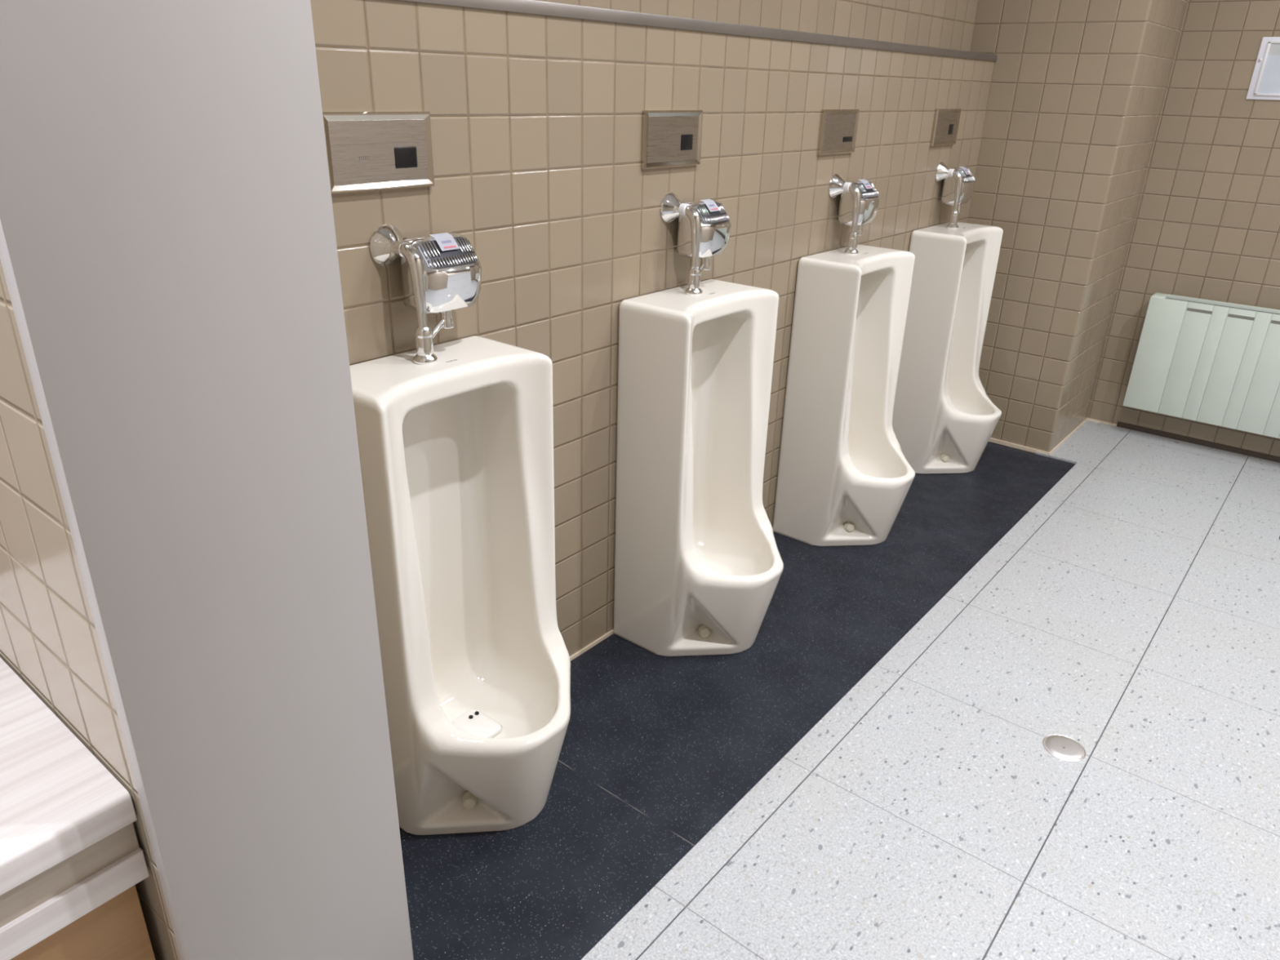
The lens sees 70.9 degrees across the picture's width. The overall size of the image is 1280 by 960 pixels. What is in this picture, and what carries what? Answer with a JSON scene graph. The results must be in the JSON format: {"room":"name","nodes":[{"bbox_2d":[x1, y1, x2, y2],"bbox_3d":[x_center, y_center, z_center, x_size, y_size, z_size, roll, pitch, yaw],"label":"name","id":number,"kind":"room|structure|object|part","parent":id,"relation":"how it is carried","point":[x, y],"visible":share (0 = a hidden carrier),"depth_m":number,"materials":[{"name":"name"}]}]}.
{"room":"public restroom","nodes":[
{"label":"public restroom","id":0,"kind":"room"},
{"bbox_2d":[0,259,180,959],"bbox_3d":[-0.634,-0.410,0.908,0.617,2.810,0.272,20,29,35],"label":"wall","id":1,"kind":"structure","parent":0,"point":[49,638],"depth_m":0.90,"materials":[{"name":"beige tile"}]},
{"bbox_2d":[0,0,413,959],"bbox_3d":[-0.387,-0.349,0.713,0.023,2.750,0.276,20,29,35],"label":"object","id":2,"kind":"structure","parent":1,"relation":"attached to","point":[169,255],"depth_m":0.83,"materials":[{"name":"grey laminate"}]},
{"bbox_2d":[310,0,995,656],"bbox_3d":[0.246,-0.416,2.556,0.100,1.538,3.321,20,29,35],"label":"wall","id":3,"kind":"structure","parent":0,"point":[535,120],"depth_m":1.98,"materials":[{"name":"beige tile"}]},
{"bbox_2d":[322,111,434,194],"bbox_3d":[-0.429,-0.541,1.479,0.012,0.121,0.212,20,29,35],"label":"panel","id":4,"kind":"object","parent":3,"relation":"attached to","point":[366,151],"visible":1,"depth_m":1.47,"materials":[{"name":"metal"}]},
{"bbox_2d":[369,224,481,364],"bbox_3d":[-0.366,-0.335,1.586,0.102,0.226,0.176,20,29,35],"label":"valve","id":5,"kind":"object","parent":3,"relation":"attached to","point":[442,272],"visible":1,"depth_m":1.55,"materials":[{"name":"silver metal"}]},
{"bbox_3d":[-0.360,-0.265,1.588,0.010,0.036,0.060,11,26,21],"label":"drain arm","id":6,"kind":"part","parent":5,"relation":"part of","materials":[{"name":"silver metal"}]},
{"bbox_2d":[439,311,454,328],"bbox_3d":[-0.347,-0.290,1.607,0.028,0.034,0.028,20,29,35],"label":"outlet","id":7,"kind":"object","parent":5,"relation":"attached to","point":[446,322],"depth_m":1.60,"materials":[{"name":"silver metal"}]},
{"bbox_2d":[418,237,478,268],"bbox_3d":[-0.330,-0.395,1.560,0.037,0.040,0.104,20,29,35],"label":"grille","id":8,"kind":"object","parent":5,"relation":"attached to","point":[435,252],"depth_m":1.55,"materials":[{"name":"silver metal"}]},
{"bbox_2d":[443,244,456,248],"bbox_3d":[-0.329,-0.404,1.557,0.002,0.002,0.027,20,29,35],"label":"print","id":9,"kind":"object","parent":5,"relation":"on","point":[444,246],"depth_m":1.56},
{"bbox_2d":[569,528,773,661],"bbox_3d":[0.280,0.243,2.828,0.005,0.010,3.241,20,29,35],"label":"baseboard","id":10,"kind":"structure","parent":3,"relation":"attached to","point":[611,632],"depth_m":2.36,"materials":[{"name":"beige tile"}]},
{"bbox_2d":[640,110,702,168],"bbox_3d":[0.075,-0.778,2.050,0.012,0.121,0.212,20,29,35],"label":"panel","id":11,"kind":"object","parent":3,"relation":"attached to","point":[669,138],"visible":1,"depth_m":2.04,"materials":[{"name":"metal"}]},
{"bbox_3d":[0.075,-0.778,2.049,0.006,0.096,0.187,20,29,35],"label":"plate","id":12,"kind":"part","parent":11,"relation":"part of","materials":[{"name":"metal"}]},
{"bbox_2d":[397,0,997,61],"bbox_3d":[0.263,-1.114,2.237,0.106,0.023,3.301,20,29,35],"label":"trim ledge","id":13,"kind":"object","parent":3,"relation":"attached to","point":[526,6],"visible":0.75,"depth_m":1.96,"materials":[{"name":"metal"}]},
{"bbox_2d":[817,109,859,155],"bbox_3d":[0.580,-1.016,2.621,0.012,0.121,0.212,20,29,35],"label":"panel","id":14,"kind":"object","parent":3,"relation":"attached to","point":[837,131],"visible":1,"depth_m":2.61,"materials":[{"name":"metal"}]},
{"bbox_3d":[0.580,-1.016,2.621,0.006,0.096,0.187,20,29,35],"label":"plate","id":15,"kind":"part","parent":14,"relation":"part of","materials":[{"name":"metal"}]},
{"bbox_2d":[929,108,960,146],"bbox_3d":[1.089,-1.256,3.197,0.012,0.121,0.212,20,29,35],"label":"panel","id":16,"kind":"object","parent":3,"relation":"attached to","point":[945,124],"visible":1,"depth_m":3.18,"materials":[{"name":"metal"}]},
{"bbox_3d":[1.089,-1.256,3.197,0.006,0.096,0.187,20,29,35],"label":"plate","id":17,"kind":"part","parent":16,"relation":"part of","materials":[{"name":"metal"}]},
{"bbox_2d":[537,0,978,51],"bbox_3d":[-0.422,-0.745,1.682,0.120,2.810,5.221,20,29,35],"label":"wall","id":18,"kind":"structure","parent":0,"point":[940,24],"depth_m":2.67,"materials":[{"name":"beige tile"}]},
{"bbox_2d":[581,420,1279,959],"bbox_3d":[0.761,0.793,1.733,2.700,0.100,5.875,20,29,35],"label":"floor","id":19,"kind":"structure","parent":0,"point":[1131,615],"depth_m":1.96,"materials":[{"name":"tile"}]},
{"bbox_2d":[0,657,155,959],"bbox_3d":[-1.228,0.770,0.692,0.588,0.676,1.484,20,29,35],"label":"cabinet","id":20,"kind":"object","parent":19,"relation":"on","point":[72,860],"depth_m":0.93,"materials":[{"name":"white wood"}]},
{"bbox_2d":[0,657,137,895],"bbox_3d":[-1.219,0.477,0.563,0.588,0.036,1.484,20,29,35],"label":"countertop","id":21,"kind":"structure","parent":20,"relation":"on","point":[58,800],"depth_m":0.92,"materials":[{"name":"white laminate"}]},
{"bbox_3d":[-1.186,0.566,0.570,0.484,0.038,1.484,20,29,35],"label":"rail","id":22,"kind":"part","parent":20,"relation":"part of","materials":[{"name":"white wood"}]},
{"bbox_3d":[-1.207,0.807,0.683,0.455,0.497,1.476,20,29,35],"label":"door panel","id":23,"kind":"part","parent":20,"relation":"part of","materials":[{"name":"brown wood"}]},
{"bbox_2d":[399,441,1075,959],"bbox_3d":[0.510,0.352,2.661,0.610,0.042,3.228,20,29,35],"label":"strip","id":24,"kind":"object","parent":19,"relation":"on","point":[656,750],"visible":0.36,"depth_m":2.08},
{"bbox_2d":[349,335,570,835],"bbox_3d":[-0.304,0.234,1.703,0.374,0.905,0.380,20,29,35],"label":"urinal","id":25,"kind":"object","parent":24,"relation":"on","point":[456,451],"visible":0.86,"depth_m":1.72,"materials":[{"name":"beige ceramic"}]},
{"bbox_2d":[613,279,783,656],"bbox_3d":[0.201,-0.005,2.276,0.374,0.905,0.380,20,29,35],"label":"urinal","id":26,"kind":"object","parent":24,"relation":"on","point":[699,565],"visible":1,"depth_m":2.26,"materials":[{"name":"beige ceramic"}]},
{"bbox_2d":[660,192,731,295],"bbox_3d":[0.140,-0.573,2.158,0.102,0.226,0.176,20,29,35],"label":"valve","id":27,"kind":"object","parent":26,"relation":"on","point":[704,226],"visible":1,"depth_m":2.12,"materials":[{"name":"silver metal"}]},
{"bbox_3d":[0.145,-0.503,2.160,0.010,0.036,0.060,11,26,21],"label":"drain arm","id":28,"kind":"part","parent":27,"relation":"part of","materials":[{"name":"silver metal"}]},
{"bbox_2d":[699,257,711,270],"bbox_3d":[0.159,-0.528,2.179,0.028,0.034,0.028,20,29,35],"label":"outlet","id":29,"kind":"object","parent":27,"relation":"attached to","point":[705,261],"depth_m":2.17,"materials":[{"name":"silver metal"}]},
{"bbox_2d":[695,202,730,224],"bbox_3d":[0.176,-0.633,2.132,0.037,0.040,0.104,20,29,35],"label":"grille","id":30,"kind":"object","parent":27,"relation":"attached to","point":[710,213],"depth_m":2.12,"materials":[{"name":"silver metal"}]},
{"bbox_2d":[772,244,915,546],"bbox_3d":[0.718,-0.248,2.860,0.374,0.905,0.380,20,29,35],"label":"urinal","id":31,"kind":"object","parent":24,"relation":"on","point":[845,477],"visible":0.99,"depth_m":2.83,"materials":[{"name":"beige ceramic"}]},
{"bbox_2d":[828,173,879,254],"bbox_3d":[0.655,-0.815,2.741,0.102,0.226,0.176,20,29,35],"label":"valve","id":32,"kind":"object","parent":31,"relation":"on","point":[859,203],"visible":1,"depth_m":2.70,"materials":[{"name":"silver metal"}]},
{"bbox_2d":[857,225,862,235],"bbox_3d":[0.674,-0.771,2.762,0.028,0.034,0.028,20,29,35],"label":"outlet","id":33,"kind":"object","parent":32,"relation":"attached to","point":[860,228],"depth_m":2.75,"materials":[{"name":"silver metal"}]},
{"bbox_2d":[856,182,879,198],"bbox_3d":[0.691,-0.876,2.715,0.037,0.040,0.104,20,29,35],"label":"grille","id":34,"kind":"object","parent":32,"relation":"attached to","point":[868,190],"depth_m":2.71,"materials":[{"name":"silver metal"}]},
{"bbox_2d":[892,222,1003,474],"bbox_3d":[1.226,-0.487,3.435,0.374,0.905,0.380,20,29,35],"label":"urinal","id":35,"kind":"object","parent":24,"relation":"on","point":[944,419],"visible":0.97,"depth_m":3.40,"materials":[{"name":"beige ceramic"}]},
{"bbox_2d":[935,161,975,228],"bbox_3d":[1.163,-1.055,3.317,0.102,0.226,0.176,20,29,35],"label":"valve","id":36,"kind":"object","parent":35,"relation":"on","point":[958,186],"visible":1,"depth_m":3.28,"materials":[{"name":"silver metal"}]},
{"bbox_2d":[958,204,961,213],"bbox_3d":[1.182,-1.010,3.338,0.028,0.034,0.028,20,29,35],"label":"outlet","id":37,"kind":"object","parent":36,"relation":"attached to","point":[959,205],"depth_m":3.33,"materials":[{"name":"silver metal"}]},
{"bbox_2d":[958,168,975,182],"bbox_3d":[1.199,-1.116,3.290,0.037,0.040,0.104,20,29,35],"label":"grille","id":38,"kind":"object","parent":36,"relation":"attached to","point":[967,176],"depth_m":3.28,"materials":[{"name":"silver metal"}]},
{"bbox_2d":[1042,733,1086,762],"bbox_3d":[0.963,0.606,2.038,0.092,0.006,0.092,20,29,35],"label":"drain cover","id":39,"kind":"object","parent":19,"relation":"on","point":[1064,748],"visible":1,"depth_m":2.03,"materials":[{"name":"metal"}]},
{"bbox_2d":[967,0,1188,453],"bbox_3d":[1.643,-1.528,3.589,0.716,2.810,0.624,20,29,35],"label":"wall pillar","id":40,"kind":"structure","parent":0,"point":[1078,88],"depth_m":3.42,"materials":[{"name":"beige tile"}]},
{"bbox_2d":[988,437,1048,454],"bbox_3d":[1.493,-0.174,3.844,0.496,0.016,0.006,20,29,35],"label":"baseboard","id":41,"kind":"structure","parent":40,"relation":"attached to","point":[992,440],"depth_m":3.78,"materials":[{"name":"beige tile"}]},
{"bbox_2d":[1048,417,1088,454],"bbox_3d":[1.868,-0.194,3.906,0.005,0.007,0.580,20,29,35],"label":"baseboard","id":42,"kind":"structure","parent":40,"relation":"attached to","point":[1086,420],"depth_m":3.88,"materials":[{"name":"beige tile"}]},
{"bbox_2d":[1087,0,1279,457],"bbox_3d":[2.880,-1.257,3.058,2.054,2.810,0.120,20,29,35],"label":"wall","id":43,"kind":"structure","parent":0,"point":[1206,226],"depth_m":3.56,"materials":[{"name":"beige tile"}]},
{"bbox_2d":[1088,417,1279,462],"bbox_3d":[2.785,-0.025,3.567,1.904,0.022,0.006,20,29,35],"label":"baseboard","id":44,"kind":"structure","parent":43,"relation":"attached to","point":[1239,451],"depth_m":3.86,"materials":[{"name":"tile"}]},
{"bbox_2d":[1122,292,1279,438],"bbox_3d":[2.643,-0.379,3.469,1.307,0.478,0.116,20,29,35],"label":"heater","id":45,"kind":"object","parent":43,"relation":"attached to","point":[1215,362],"visible":1,"depth_m":3.64,"materials":[{"name":"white metal"}]},
{"bbox_2d":[1167,297,1278,314],"bbox_3d":[2.661,-0.566,3.363,1.262,0.022,0.073,20,29,35],"label":"grille","id":46,"kind":"object","parent":45,"relation":"attached to","point":[1175,305],"depth_m":3.61,"materials":[{"name":"white metal"}]},
{"bbox_3d":[2.686,-0.585,3.389,1.262,0.034,0.012,20,29,35],"label":"rail","id":47,"kind":"part","parent":45,"relation":"part of","materials":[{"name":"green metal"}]},
{"bbox_2d":[1245,36,1279,100],"bbox_3d":[2.399,-1.505,3.288,0.258,0.212,0.011,20,29,35],"label":"frame","id":48,"kind":"object","parent":43,"relation":"attached to","point":[1264,84],"visible":1,"depth_m":3.34,"materials":[{"name":"white plastic"}]}
]}

